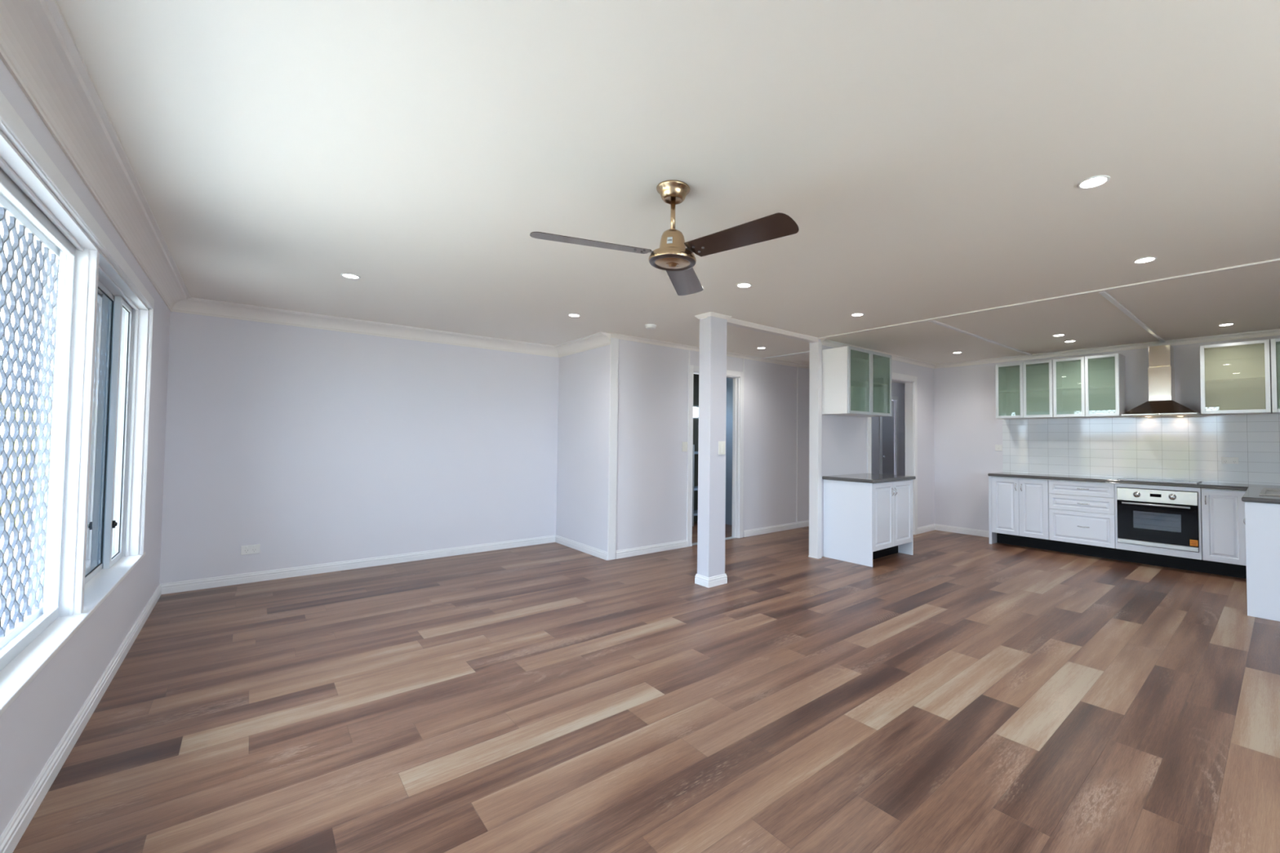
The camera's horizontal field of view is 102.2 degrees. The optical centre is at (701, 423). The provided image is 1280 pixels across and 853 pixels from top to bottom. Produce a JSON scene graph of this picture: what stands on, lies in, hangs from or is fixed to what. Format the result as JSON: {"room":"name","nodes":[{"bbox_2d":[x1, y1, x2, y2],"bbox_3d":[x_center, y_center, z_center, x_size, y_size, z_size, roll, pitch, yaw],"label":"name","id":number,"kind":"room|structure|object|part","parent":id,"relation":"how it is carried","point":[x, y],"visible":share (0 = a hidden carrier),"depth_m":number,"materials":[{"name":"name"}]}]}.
{"room":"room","nodes":[
{"label":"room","id":0,"kind":"room"},
{"bbox_2d":[0,263,57,337],"bbox_3d":[-3.162,-1.061,1.443,0.350,0.120,11.700,2,-2,-41],"label":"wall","id":1,"kind":"structure","parent":0,"point":[4,282],"depth_m":4.07,"materials":[{"name":"white"}]},
{"bbox_2d":[0,57,170,836],"bbox_3d":[-1.700,0.101,1.022,0.140,2.400,8.419,2,-2,-41],"label":"wall","id":2,"kind":"structure","parent":0,"point":[33,726],"depth_m":2.17,"materials":[{"name":"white paint"}]},
{"bbox_2d":[0,90,154,715],"bbox_3d":[-2.354,-0.016,1.778,0.182,1.690,4.151,2,-2,-41],"label":"window","id":3,"kind":"structure","parent":2,"relation":"in","point":[95,486],"depth_m":2.19,"materials":[{"name":"white"}]},
{"bbox_2d":[0,206,59,637],"bbox_3d":[-2.400,0.016,1.727,0.010,1.558,3.962,2,-2,-41],"label":"grille","id":4,"kind":"object","parent":3,"relation":"attached to","point":[17,219],"depth_m":2.00,"materials":[{"name":"metal"}]},
{"bbox_3d":[-2.409,0.016,1.726,0.034,1.578,3.946,2,-2,-41],"label":"frame","id":5,"kind":"part","parent":3,"relation":"part of","materials":[{"name":"white"}]},
{"bbox_3d":[-2.029,0.010,1.398,0.022,1.578,2.085,2,-2,-41],"label":"fixed sash","id":6,"kind":"part","parent":3,"relation":"part of","materials":[{"name":"white"}]},
{"bbox_3d":[-2.355,0.818,1.760,0.162,0.022,4.151,2,-2,-41],"label":"sill","id":7,"kind":"part","parent":3,"relation":"part of","materials":[{"name":"white"}]},
{"bbox_3d":[-3.112,0.035,2.589,0.019,1.578,1.045,2,-2,-41],"label":"fixed sash","id":8,"kind":"part","parent":3,"relation":"part of","materials":[{"name":"white"}]},
{"bbox_3d":[-3.112,0.035,2.589,0.004,1.522,1.009,2,-2,-41],"label":"pane","id":9,"kind":"part","parent":3,"relation":"part of","materials":[{"name":"clear glass"}]},
{"bbox_3d":[-3.407,0.583,2.977,0.018,0.044,0.024,2,-2,-41],"label":"latch knob","id":10,"kind":"part","parent":3,"relation":"part of","materials":[{"name":"black rubber"}]},
{"bbox_3d":[-3.531,0.046,3.108,0.026,1.578,0.388,2,-2,-41],"label":"sliding sash","id":11,"kind":"part","parent":3,"relation":"part of","materials":[{"name":"white"}]},
{"bbox_2d":[0,534,607,852],"bbox_3d":[-0.386,1.304,2.145,3.379,0.085,8.179,2,-2,-41],"label":"baseboard","id":12,"kind":"structure","parent":2,"relation":"attached to","point":[11,837],"depth_m":4.07,"materials":[{"name":"white"}]},
{"bbox_2d":[0,0,610,357],"bbox_3d":[-0.364,-0.995,2.213,3.379,0.116,8.179,2,-2,-41],"label":"trim","id":13,"kind":"structure","parent":2,"relation":"attached to","point":[38,48],"depth_m":2.08,"materials":[{"name":"white paint"}]},
{"bbox_2d":[159,311,559,583],"bbox_3d":[-3.121,0.214,5.290,3.619,2.400,0.120,2,-2,-41],"label":"wall","id":14,"kind":"structure","parent":0,"point":[307,446],"depth_m":4.92,"materials":[{"name":"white paint"}]},
{"bbox_2d":[240,544,260,555],"bbox_3d":[-3.933,1.097,4.471,0.125,0.078,0.015,2,-2,-41],"label":"wall socket","id":15,"kind":"object","parent":14,"relation":"attached to","point":[255,548],"visible":1,"depth_m":4.47,"materials":[{"name":"white plastic"}]},
{"bbox_2d":[555,344,618,551],"bbox_3d":[-1.351,0.249,5.938,0.100,2.400,1.231,2,-2,-41],"label":"wall","id":16,"kind":"structure","parent":0,"point":[584,377],"depth_m":5.85,"materials":[{"name":"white paint"}]},
{"bbox_2d":[0,0,1279,365],"bbox_3d":[1.886,-1.035,4.128,10.785,0.120,9.100,2,-2,-41],"label":"ceiling","id":17,"kind":"structure","parent":0,"point":[927,158],"depth_m":2.03,"materials":[{"name":"paint"}]},
{"bbox_2d":[341,273,360,279],"bbox_3d":[-2.450,-1.028,3.579,0.114,0.005,0.114,2,-2,-41],"label":"recessed light","id":18,"kind":"object","parent":17,"relation":"in","point":[345,275],"visible":1,"depth_m":3.58,"materials":[{"name":"white plastic"}]},
{"bbox_2d":[343,274,358,278],"bbox_3d":[-2.450,-1.028,3.579,0.089,0.002,0.089,2,-2,-41],"label":"diffuser","id":19,"kind":"object","parent":18,"relation":"attached to","point":[349,276],"depth_m":3.58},
{"bbox_2d":[567,313,580,316],"bbox_3d":[-1.163,-0.985,4.667,0.114,0.005,0.114,2,-2,-41],"label":"recessed light","id":20,"kind":"object","parent":17,"relation":"in","point":[570,314],"visible":1,"depth_m":4.66,"materials":[{"name":"white plastic"}]},
{"bbox_2d":[644,324,656,329],"bbox_3d":[-0.506,-0.952,5.051,0.116,0.036,0.116,2,-2,-41],"label":"smoke detector","id":21,"kind":"object","parent":17,"relation":"attached to","point":[651,326],"visible":1,"depth_m":5.01,"materials":[{"name":"white plastic"}]},
{"bbox_2d":[529,179,799,295],"bbox_3d":[-0.116,-0.873,2.184,1.052,0.356,1.030,2,-2,-41],"label":"ceiling fan","id":22,"kind":"object","parent":17,"relation":"hanging from","point":[673,256],"visible":1,"depth_m":2.18,"materials":[{"name":"wood"}]},
{"bbox_3d":[-0.458,-0.751,2.139,0.493,0.030,0.143,1,-2,-22],"label":"blade","id":23,"kind":"part","parent":22,"relation":"part of","materials":[{"name":"brown metal"}]},
{"bbox_3d":[-0.140,-0.793,2.217,0.025,0.030,0.007,0,-2,10],"label":"name plate","id":24,"kind":"part","parent":22,"relation":"part of","materials":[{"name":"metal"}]},
{"bbox_3d":[-0.130,-0.806,2.274,0.126,0.108,0.126,2,-2,-41],"label":"motor","id":25,"kind":"part","parent":22,"relation":"part of","materials":[{"name":"gold metal"}]},
{"bbox_3d":[-0.129,-0.921,2.277,0.021,0.165,0.021,2,-2,-41],"label":"rod","id":26,"kind":"part","parent":22,"relation":"part of","materials":[{"name":"gold metal"}]},
{"bbox_3d":[-0.088,-0.734,2.623,0.143,0.030,0.493,0,-2,7],"label":"blade","id":27,"kind":"part","parent":22,"relation":"part of","materials":[{"name":"wood"}]},
{"bbox_3d":[0.149,-0.748,2.055,0.493,0.030,0.143,-1,-2,38],"label":"blade","id":28,"kind":"part","parent":22,"relation":"part of","materials":[{"name":"wood"}]},
{"bbox_2d":[736,283,751,288],"bbox_3d":[0.304,-0.999,3.712,0.114,0.005,0.114,2,-2,-41],"label":"recessed light","id":29,"kind":"object","parent":17,"relation":"in","point":[740,285],"visible":1,"depth_m":3.70,"materials":[{"name":"white plastic"}]},
{"bbox_2d":[737,284,750,287],"bbox_3d":[0.304,-0.999,3.712,0.089,0.002,0.089,2,-2,-41],"label":"diffuser","id":30,"kind":"object","parent":29,"relation":"attached to","point":[739,285],"depth_m":3.71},
{"bbox_2d":[850,312,863,316],"bbox_3d":[1.375,-0.965,4.545,0.114,0.005,0.114,2,-2,-41],"label":"recessed light","id":31,"kind":"object","parent":17,"relation":"in","point":[857,314],"visible":1,"depth_m":4.54,"materials":[{"name":"white plastic"}]},
{"bbox_2d":[928,320,1031,355],"bbox_3d":[3.139,-0.912,5.623,2.784,0.014,0.035,2,-2,-41],"label":"trim","id":32,"kind":"structure","parent":17,"relation":"attached to","point":[932,321],"depth_m":5.39,"materials":[{"name":"white"}]},
{"bbox_2d":[817,257,1279,339],"bbox_3d":[3.102,-0.976,3.517,0.045,0.012,5.580,2,-2,-41],"label":"trim","id":33,"kind":"structure","parent":17,"relation":"attached to","point":[1274,260],"depth_m":3.82,"materials":[{"name":"white paint"}]},
{"bbox_2d":[1052,333,1065,336],"bbox_3d":[3.713,-0.920,5.343,0.114,0.005,0.114,2,-2,-41],"label":"recessed light","id":34,"kind":"object","parent":17,"relation":"in","point":[1059,335],"visible":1,"depth_m":5.32,"materials":[{"name":"white plastic"}]},
{"bbox_2d":[1063,340,1076,342],"bbox_3d":[4.054,-0.907,5.655,0.114,0.005,0.114,2,-2,-41],"label":"recessed light","id":35,"kind":"object","parent":17,"relation":"in","point":[1067,341],"visible":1,"depth_m":5.66,"materials":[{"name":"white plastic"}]},
{"bbox_2d":[1076,174,1110,188],"bbox_3d":[1.673,-1.032,2.194,0.114,0.005,0.114,2,-2,-41],"label":"recessed light","id":36,"kind":"object","parent":17,"relation":"in","point":[1097,180],"visible":1,"depth_m":2.19,"materials":[{"name":"white plastic"}]},
{"bbox_2d":[1080,177,1106,186],"bbox_3d":[1.673,-1.031,2.194,0.089,0.002,0.089,2,-2,-41],"label":"diffuser","id":37,"kind":"object","parent":36,"relation":"attached to","point":[1091,181],"depth_m":2.19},
{"bbox_2d":[1098,291,1164,342],"bbox_3d":[3.970,-0.933,4.672,2.784,0.014,0.035,2,-2,-41],"label":"trim","id":38,"kind":"structure","parent":17,"relation":"attached to","point":[1104,294],"depth_m":4.41,"materials":[{"name":"white"}]},
{"bbox_2d":[1132,256,1157,263],"bbox_3d":[2.693,-0.995,3.123,0.114,0.005,0.114,2,-2,-41],"label":"recessed light","id":39,"kind":"object","parent":17,"relation":"in","point":[1144,260],"visible":1,"depth_m":3.12,"materials":[{"name":"white plastic"}]},
{"bbox_2d":[1135,257,1154,262],"bbox_3d":[2.693,-0.994,3.123,0.089,0.002,0.089,2,-2,-41],"label":"diffuser","id":40,"kind":"object","parent":39,"relation":"attached to","point":[1141,260],"depth_m":3.12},
{"bbox_2d":[1217,323,1235,326],"bbox_3d":[4.897,-0.925,4.796,0.114,0.005,0.114,2,-2,-41],"label":"recessed light","id":41,"kind":"object","parent":17,"relation":"in","point":[1225,324],"visible":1,"depth_m":4.78,"materials":[{"name":"white plastic"}]},
{"bbox_2d":[13,521,1279,852],"bbox_3d":[1.964,1.432,4.294,10.000,0.001,8.526,2,-2,-41],"label":"floor","id":42,"kind":"structure","parent":0,"point":[962,693],"depth_m":2.43,"materials":[{"name":"wood"}]},
{"bbox_2d":[692,444,697,526],"bbox_3d":[-0.040,0.918,7.831,0.512,1.200,0.297,2,-2,-41],"label":"shelving unit","id":43,"kind":"object","parent":42,"relation":"on","point":[695,513],"visible":0.31,"depth_m":7.56,"materials":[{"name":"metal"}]},
{"bbox_3d":[-0.044,1.353,7.820,0.510,0.030,0.295,2,-2,-41],"label":"shelf","id":44,"kind":"part","parent":43,"relation":"part of","materials":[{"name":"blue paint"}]},
{"bbox_2d":[694,311,731,587],"bbox_3d":[0.091,0.224,4.611,0.258,2.399,0.214,2,-2,-41],"label":"support post","id":45,"kind":"object","parent":42,"relation":"on","point":[713,329],"visible":0.98,"depth_m":4.55,"materials":[{"name":"grey paint"}]},
{"bbox_3d":[0.080,1.380,4.576,0.226,0.085,0.182,2,-2,-41],"label":"skirting","id":46,"kind":"part","parent":45,"relation":"part of","materials":[{"name":"white"}]},
{"bbox_2d":[718,441,724,454],"bbox_3d":[0.177,0.215,4.574,0.078,0.119,0.015,2,-2,-41],"label":"light switch","id":47,"kind":"object","parent":45,"relation":"attached to","point":[721,444],"visible":1,"depth_m":4.56,"materials":[{"name":"white plastic"}]},
{"bbox_2d":[822,479,913,567],"bbox_3d":[1.870,1.048,5.726,0.868,0.850,0.622,2,-2,-41],"label":"base cabinet","id":48,"kind":"object","parent":42,"relation":"on","point":[864,522],"visible":0.94,"depth_m":5.48,"materials":[{"name":"white wood"}]},
{"bbox_3d":[1.541,1.037,5.456,0.018,0.850,0.596,2,-2,-41],"label":"panel","id":49,"kind":"part","parent":48,"relation":"part of","materials":[{"name":"wood"}]},
{"bbox_2d":[822,473,915,483],"bbox_3d":[1.875,0.604,5.745,0.920,0.036,0.617,2,-2,-41],"label":"countertop","id":50,"kind":"structure","parent":48,"relation":"on","point":[859,477],"depth_m":5.57,"materials":[{"name":"stone"}]},
{"bbox_3d":[1.895,0.966,5.385,0.413,0.695,0.018,2,-2,-41],"label":"door","id":51,"kind":"part","parent":48,"relation":"part of","materials":[{"name":"wood"}]},
{"bbox_3d":[2.208,0.977,5.658,0.413,0.695,0.018,2,-2,-41],"label":"door","id":52,"kind":"part","parent":48,"relation":"part of","materials":[{"name":"wood"}]},
{"bbox_3d":[2.181,1.060,6.015,0.018,0.850,0.596,2,-2,-41],"label":"panel","id":53,"kind":"part","parent":48,"relation":"part of","materials":[{"name":"wood"}]},
{"bbox_2d":[988,475,1048,544],"bbox_3d":[3.993,1.087,6.372,0.504,0.850,0.646,2,-2,-41],"label":"base cabinet","id":54,"kind":"object","parent":42,"relation":"on","point":[1018,506],"visible":0.87,"depth_m":6.22,"materials":[{"name":"white"}]},
{"bbox_3d":[3.803,1.092,6.612,0.473,0.850,0.034,2,-2,-41],"label":"panel","id":55,"kind":"part","parent":54,"relation":"part of","materials":[{"name":"wood"}]},
{"bbox_3d":[3.741,1.013,6.334,0.018,0.690,0.302,2,-2,-41],"label":"door","id":56,"kind":"part","parent":54,"relation":"part of","materials":[{"name":"wood"}]},
{"bbox_3d":[3.942,1.008,6.104,0.018,0.690,0.303,2,-2,-41],"label":"door","id":57,"kind":"part","parent":54,"relation":"part of","materials":[{"name":"wood"}]},
{"bbox_2d":[1048,479,1115,548],"bbox_3d":[4.409,1.002,5.899,0.504,0.700,0.612,2,-2,-41],"label":"base cabinet","id":58,"kind":"object","parent":42,"relation":"on","point":[1082,513],"visible":0.97,"depth_m":5.74,"materials":[{"name":"white"}]},
{"bbox_3d":[4.248,0.731,5.765,0.018,0.151,0.608,2,-2,-41],"label":"drawer","id":59,"kind":"part","parent":58,"relation":"part of","materials":[{"name":"wood"}]},
{"bbox_3d":[4.244,1.166,5.752,0.018,0.359,0.608,2,-2,-41],"label":"drawer","id":60,"kind":"part","parent":58,"relation":"part of","materials":[{"name":"wood"}]},
{"bbox_3d":[4.247,0.897,5.760,0.018,0.174,0.608,2,-2,-41],"label":"drawer","id":61,"kind":"part","parent":58,"relation":"part of","materials":[{"name":"wood"}]},
{"bbox_2d":[996,533,1246,578],"bbox_3d":[4.505,1.422,5.705,0.018,0.150,2.243,2,-2,-41],"label":"kickboard","id":62,"kind":"object","parent":42,"relation":"on","point":[1177,562],"visible":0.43,"depth_m":5.55,"materials":[{"name":"black"}]},
{"bbox_2d":[1115,483,1202,559],"bbox_3d":[4.841,0.992,5.426,0.477,0.700,0.664,2,-2,-41],"label":"housing","id":63,"kind":"object","parent":42,"relation":"on","point":[1150,549],"visible":0.61,"depth_m":5.23,"materials":[{"name":"white wood"}]},
{"bbox_2d":[1116,487,1199,551],"bbox_3d":[4.805,0.976,5.394,0.499,0.584,0.624,2,-2,-41],"label":"oven","id":64,"kind":"object","parent":63,"relation":"in","point":[1154,517],"visible":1,"depth_m":5.24,"materials":[{"name":"black"}]},
{"bbox_3d":[4.545,0.742,5.367,0.026,0.060,0.060,2,-2,-41],"label":"knob","id":65,"kind":"part","parent":64,"relation":"part of","materials":[{"name":"silver metal"}]},
{"bbox_3d":[4.634,0.832,5.252,0.047,0.018,0.525,2,-2,-41],"label":"door handle","id":66,"kind":"part","parent":64,"relation":"part of","materials":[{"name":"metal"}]},
{"bbox_3d":[4.660,0.744,5.272,0.022,0.130,0.624,2,-2,-41],"label":"control panel","id":67,"kind":"part","parent":64,"relation":"part of","materials":[{"name":"metal"}]},
{"bbox_3d":[4.655,1.240,5.258,0.018,0.042,0.624,2,-2,-41],"label":"trim","id":68,"kind":"part","parent":64,"relation":"part of","materials":[{"name":"metal"}]},
{"bbox_3d":[4.727,0.737,5.159,0.026,0.060,0.060,2,-2,-41],"label":"knob","id":69,"kind":"part","parent":64,"relation":"part of","materials":[{"name":"silver metal"}]},
{"bbox_2d":[1200,488,1246,565],"bbox_3d":[5.150,0.983,5.051,0.504,0.700,0.302,2,-2,-41],"label":"base cabinet","id":70,"kind":"object","parent":42,"relation":"on","point":[1223,511],"visible":0.93,"depth_m":4.90,"materials":[{"name":"white"}]},
{"bbox_2d":[1243,502,1279,621],"bbox_3d":[4.768,1.026,4.080,1.320,0.850,0.580,2,-2,-41],"label":"base cabinet","id":71,"kind":"object","parent":42,"relation":"on","point":[1261,521],"visible":0.95,"depth_m":3.79,"materials":[{"name":"white wood"}]},
{"bbox_2d":[987,471,1279,504],"bbox_3d":[4.216,0.607,5.100,1.852,0.036,2.870,2,-2,-41],"label":"countertop","id":72,"kind":"structure","parent":71,"relation":"on","point":[1251,495],"depth_m":5.18,"materials":[{"name":"stone"}]},
{"bbox_2d":[1116,477,1201,484],"bbox_3d":[4.820,0.600,5.421,0.392,0.008,0.625,2,-2,-41],"label":"cooktop","id":73,"kind":"object","parent":72,"relation":"in","point":[1122,478],"visible":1,"depth_m":5.38,"materials":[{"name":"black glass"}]},
{"bbox_2d":[1258,487,1279,496],"bbox_3d":[4.842,0.562,4.151,0.920,0.008,0.435,2,-2,-41],"label":"sink","id":74,"kind":"object","parent":72,"relation":"in","point":[1264,491],"visible":1,"depth_m":4.22,"materials":[{"name":"metal"}]},
{"bbox_3d":[4.734,0.562,4.069,0.590,0.001,0.355,2,-2,-41],"label":"bowl","id":75,"kind":"part","parent":74,"relation":"part of","materials":[{"name":"metal"}]},
{"bbox_2d":[693,373,698,521],"bbox_3d":[0.012,0.304,7.349,3.100,2.400,1.342,2,-2,-41],"label":"wall","id":76,"kind":"structure","parent":0,"point":[695,387],"depth_m":8.01,"materials":[{"name":"grey paint"}]},
{"bbox_2d":[693,405,698,418],"bbox_3d":[-0.046,-0.179,8.120,1.200,0.210,0.040,2,-2,-41],"label":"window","id":77,"kind":"structure","parent":76,"relation":"in","point":[697,406],"depth_m":8.08,"materials":[{"name":"white"}]},
{"bbox_2d":[725,377,733,525],"bbox_3d":[0.505,0.319,7.713,0.080,2.400,1.242,2,-2,-41],"label":"wall","id":78,"kind":"structure","parent":0,"point":[729,423],"depth_m":7.75,"materials":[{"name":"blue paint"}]},
{"bbox_2d":[615,339,905,551],"bbox_3d":[1.463,0.326,7.652,6.396,2.400,0.110,2,-2,-41],"label":"wall","id":79,"kind":"structure","parent":0,"point":[651,492],"depth_m":6.10,"materials":[{"name":"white paint"}]},
{"bbox_2d":[607,337,618,560],"bbox_3d":[-0.946,0.262,5.464,0.095,2.355,0.016,2,-2,-41],"label":"trim","id":80,"kind":"structure","parent":79,"relation":"attached to","point":[614,366],"depth_m":5.46,"materials":[{"name":"white"}]},
{"bbox_2d":[615,539,687,559],"bbox_3d":[-0.549,1.410,5.788,0.980,0.085,0.014,2,-2,-41],"label":"baseboard","id":81,"kind":"structure","parent":79,"relation":"attached to","point":[681,544],"depth_m":5.76,"materials":[{"name":"white"}]},
{"bbox_2d":[682,441,687,451],"bbox_3d":[-0.204,0.273,6.113,0.077,0.115,0.015,2,-2,-41],"label":"light switch","id":82,"kind":"object","parent":79,"relation":"attached to","point":[684,443],"visible":1,"depth_m":6.11,"materials":[{"name":"white plastic"}]},
{"bbox_2d":[686,364,743,546],"bbox_3d":[0.151,0.392,6.491,0.945,2.175,0.130,2,-2,-41],"label":"door frame","id":83,"kind":"structure","parent":79,"relation":"in","point":[737,376],"depth_m":6.71,"materials":[{"name":"white paint"},{"name":"glass"}]},
{"bbox_2d":[742,358,744,371],"bbox_3d":[0.551,-0.777,6.802,0.018,0.173,0.006,2,-2,-41],"label":"trim","id":84,"kind":"structure","parent":79,"relation":"attached to","point":[743,358],"depth_m":6.80,"materials":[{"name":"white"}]},
{"bbox_2d":[610,333,904,383],"bbox_3d":[1.829,-0.865,7.114,6.376,0.045,1.221,2,-2,-41],"label":"trim","id":85,"kind":"structure","parent":79,"relation":"attached to","point":[619,336],"depth_m":6.17,"materials":[{"name":"white paint"}]},
{"bbox_2d":[743,520,808,537],"bbox_3d":[1.827,1.494,7.862,3.390,0.085,0.014,2,-2,-41],"label":"baseboard","id":86,"kind":"structure","parent":79,"relation":"attached to","point":[762,531],"depth_m":7.15,"materials":[{"name":"white"}]},
{"bbox_2d":[796,367,798,522],"bbox_3d":[1.396,0.301,7.517,0.020,2.270,0.006,2,-2,-41],"label":"trim","id":87,"kind":"structure","parent":79,"relation":"attached to","point":[797,367],"depth_m":7.52,"materials":[{"name":"white"}]},
{"bbox_2d":[879,395,898,475],"bbox_3d":[3.348,0.541,9.246,0.650,2.100,0.095,2,-2,-41],"label":"door","id":88,"kind":"structure","parent":79,"relation":"in","point":[886,423],"depth_m":9.29,"materials":[{"name":"white"}]},
{"bbox_3d":[3.337,0.571,9.257,0.330,1.800,0.008,2,-2,-41],"label":"raised panel","id":89,"kind":"part","parent":88,"relation":"part of","materials":[{"name":"grey"}]},
{"bbox_2d":[817,339,934,556],"bbox_3d":[2.987,0.327,7.212,4.680,2.400,0.117,2,-2,-41],"label":"wall","id":90,"kind":"structure","parent":0,"point":[844,437],"depth_m":6.89,"materials":[{"name":"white paint"}]},
{"bbox_2d":[700,316,818,342],"bbox_3d":[0.639,-0.938,5.115,1.640,0.038,0.111,2,-2,-41],"label":"trim","id":91,"kind":"structure","parent":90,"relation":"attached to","point":[731,322],"depth_m":5.12,"materials":[{"name":"white paint"}]},
{"bbox_2d":[763,351,809,359],"bbox_3d":[1.240,-0.902,6.551,0.035,0.014,1.203,2,-2,-41],"label":"trim","id":92,"kind":"structure","parent":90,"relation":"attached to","point":[805,351],"depth_m":6.69,"materials":[{"name":"white"}]},
{"bbox_2d":[808,341,822,559],"bbox_3d":[1.250,0.280,5.660,0.072,2.370,0.129,2,-2,-41],"label":"pillar","id":93,"kind":"structure","parent":90,"relation":"attached to","point":[815,348],"depth_m":5.63,"materials":[{"name":"white"}]},
{"bbox_2d":[822,346,892,417],"bbox_3d":[1.782,-0.455,5.869,0.898,0.718,0.343,2,-2,-41],"label":"upper cabinet","id":94,"kind":"object","parent":90,"relation":"attached to","point":[856,381],"visible":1,"depth_m":5.75,"materials":[{"name":"white"}]},
{"bbox_3d":[1.720,-0.464,5.600,0.446,0.718,0.020,2,-2,-41],"label":"door","id":95,"kind":"part","parent":94,"relation":"part of","materials":[{"name":"glass"}]},
{"bbox_3d":[2.057,-0.452,5.894,0.446,0.718,0.020,2,-2,-41],"label":"door","id":96,"kind":"part","parent":94,"relation":"part of","materials":[{"name":"glass"}]},
{"bbox_2d":[866,372,917,534],"bbox_3d":[2.461,0.419,6.737,1.268,2.178,0.137,2,-2,-41],"label":"door frame","id":97,"kind":"structure","parent":90,"relation":"in","point":[910,382],"depth_m":7.08,"materials":[{"name":"white"}]},
{"bbox_2d":[933,335,1279,530],"bbox_3d":[5.314,0.294,5.363,0.128,2.400,5.730,2,-2,-41],"label":"wall","id":98,"kind":"structure","parent":0,"point":[967,430],"depth_m":6.04,"materials":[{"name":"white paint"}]},
{"bbox_2d":[917,524,989,537],"bbox_3d":[3.465,1.481,6.933,0.544,0.085,0.895,2,-2,-41],"label":"baseboard","id":99,"kind":"structure","parent":98,"relation":"attached to","point":[934,526],"depth_m":7.18,"materials":[{"name":"white"}]},
{"bbox_2d":[995,444,1002,450],"bbox_3d":[3.947,0.320,6.830,0.014,0.080,0.085,2,-2,-41],"label":"wall socket","id":100,"kind":"object","parent":98,"relation":"attached to","point":[997,447],"visible":1,"depth_m":6.83,"materials":[{"name":"white plastic"}]},
{"bbox_2d":[995,359,1055,419],"bbox_3d":[4.091,-0.413,6.454,0.329,0.690,0.623,2,-2,-41],"label":"upper cabinet","id":101,"kind":"object","parent":98,"relation":"attached to","point":[1024,390],"visible":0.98,"depth_m":6.52,"materials":[{"name":"white"}]},
{"bbox_3d":[3.873,-0.414,6.469,0.020,0.690,0.308,2,-2,-41],"label":"door","id":102,"kind":"part","parent":101,"relation":"part of","materials":[{"name":"glass"}]},
{"bbox_3d":[4.077,-0.419,6.235,0.020,0.690,0.308,2,-2,-41],"label":"door","id":103,"kind":"part","parent":101,"relation":"part of","materials":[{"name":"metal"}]},
{"bbox_2d":[821,328,1279,368],"bbox_3d":[4.204,-0.915,4.499,2.759,0.056,5.610,2,-2,-41],"label":"trim","id":104,"kind":"structure","parent":98,"relation":"attached to","point":[1273,332],"depth_m":5.97,"materials":[{"name":"white paint"}]},
{"bbox_2d":[1053,353,1125,417],"bbox_3d":[4.503,-0.423,5.983,0.329,0.690,0.622,2,-2,-41],"label":"upper cabinet","id":105,"kind":"object","parent":98,"relation":"attached to","point":[1087,386],"visible":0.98,"depth_m":6.01,"materials":[{"name":"white"}]},
{"bbox_3d":[4.285,-0.424,5.998,0.020,0.690,0.308,2,-2,-41],"label":"door","id":106,"kind":"part","parent":105,"relation":"part of","materials":[{"name":"glass"}]},
{"bbox_3d":[4.489,-0.429,5.764,0.020,0.690,0.307,2,-2,-41],"label":"door","id":107,"kind":"part","parent":105,"relation":"part of","materials":[{"name":"glass"}]},
{"bbox_2d":[1002,413,1279,485],"bbox_3d":[5.463,0.252,5.102,0.008,0.730,4.500,2,-2,-41],"label":"tile backsplash","id":108,"kind":"structure","parent":98,"relation":"attached to","point":[1185,448],"depth_m":5.67,"materials":[{"name":"tile"}]},
{"bbox_2d":[1120,344,1203,417],"bbox_3d":[4.863,-0.458,5.439,0.488,0.752,0.590,2,-2,-41],"label":"range hood","id":109,"kind":"object","parent":98,"relation":"attached to","point":[1161,370],"visible":0.99,"depth_m":5.43,"materials":[{"name":"metal"}]},
{"bbox_3d":[4.861,-0.093,5.429,0.485,0.015,0.590,2,-2,-41],"label":"plate","id":110,"kind":"part","parent":109,"relation":"part of","materials":[{"name":"metal"}]},
{"bbox_2d":[1221,457,1238,464],"bbox_3d":[5.354,0.373,5.206,0.014,0.067,0.122,2,-2,-41],"label":"wall socket","id":111,"kind":"object","parent":98,"relation":"attached to","point":[1224,460],"visible":1,"depth_m":5.20,"materials":[{"name":"white plastic"}]},
{"bbox_2d":[1199,338,1271,415],"bbox_3d":[5.282,-0.442,5.086,0.321,0.690,0.475,2,-2,-41],"label":"upper cabinet","id":112,"kind":"object","parent":98,"relation":"attached to","point":[1235,377],"visible":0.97,"depth_m":5.14,"materials":[{"name":"white"}]},
{"bbox_2d":[1270,337,1279,413],"bbox_3d":[5.610,-0.450,4.717,0.329,0.690,0.504,2,-2,-41],"label":"upper cabinet","id":113,"kind":"object","parent":98,"relation":"attached to","point":[1274,343],"visible":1,"depth_m":4.79,"materials":[{"name":"white"}]},
{"label":"outside","id":114,"kind":"structure","parent":0,"visible":0},
{"bbox_2d":[0,454,48,626],"bbox_3d":[-0.014,1.485,-0.044,120.000,0.100,120.000,2,-2,-41],"label":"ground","id":115,"kind":"structure","parent":114,"point":[2,541],"depth_m":6.01,"materials":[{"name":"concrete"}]},
{"bbox_2d":[0,395,53,530],"bbox_3d":[-9.204,0.589,6.572,2.121,2.024,2.104,2,-2,-41],"label":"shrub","id":116,"kind":"object","parent":115,"relation":"on","point":[9,491],"visible":0.09,"depth_m":6.65,"materials":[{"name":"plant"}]},
{"bbox_3d":[-9.166,0.912,6.580,0.985,1.380,1.033,2,-2,-41],"label":"stem","id":117,"kind":"part","parent":116,"relation":"part of","materials":[{"name":"plant"}]},
{"bbox_2d":[23,425,50,488],"bbox_3d":[-10.085,0.545,8.960,2.229,2.238,2.252,2,-2,-41],"label":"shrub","id":118,"kind":"object","parent":115,"relation":"on","point":[24,448],"visible":0.02,"depth_m":8.25,"materials":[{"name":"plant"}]}
]}

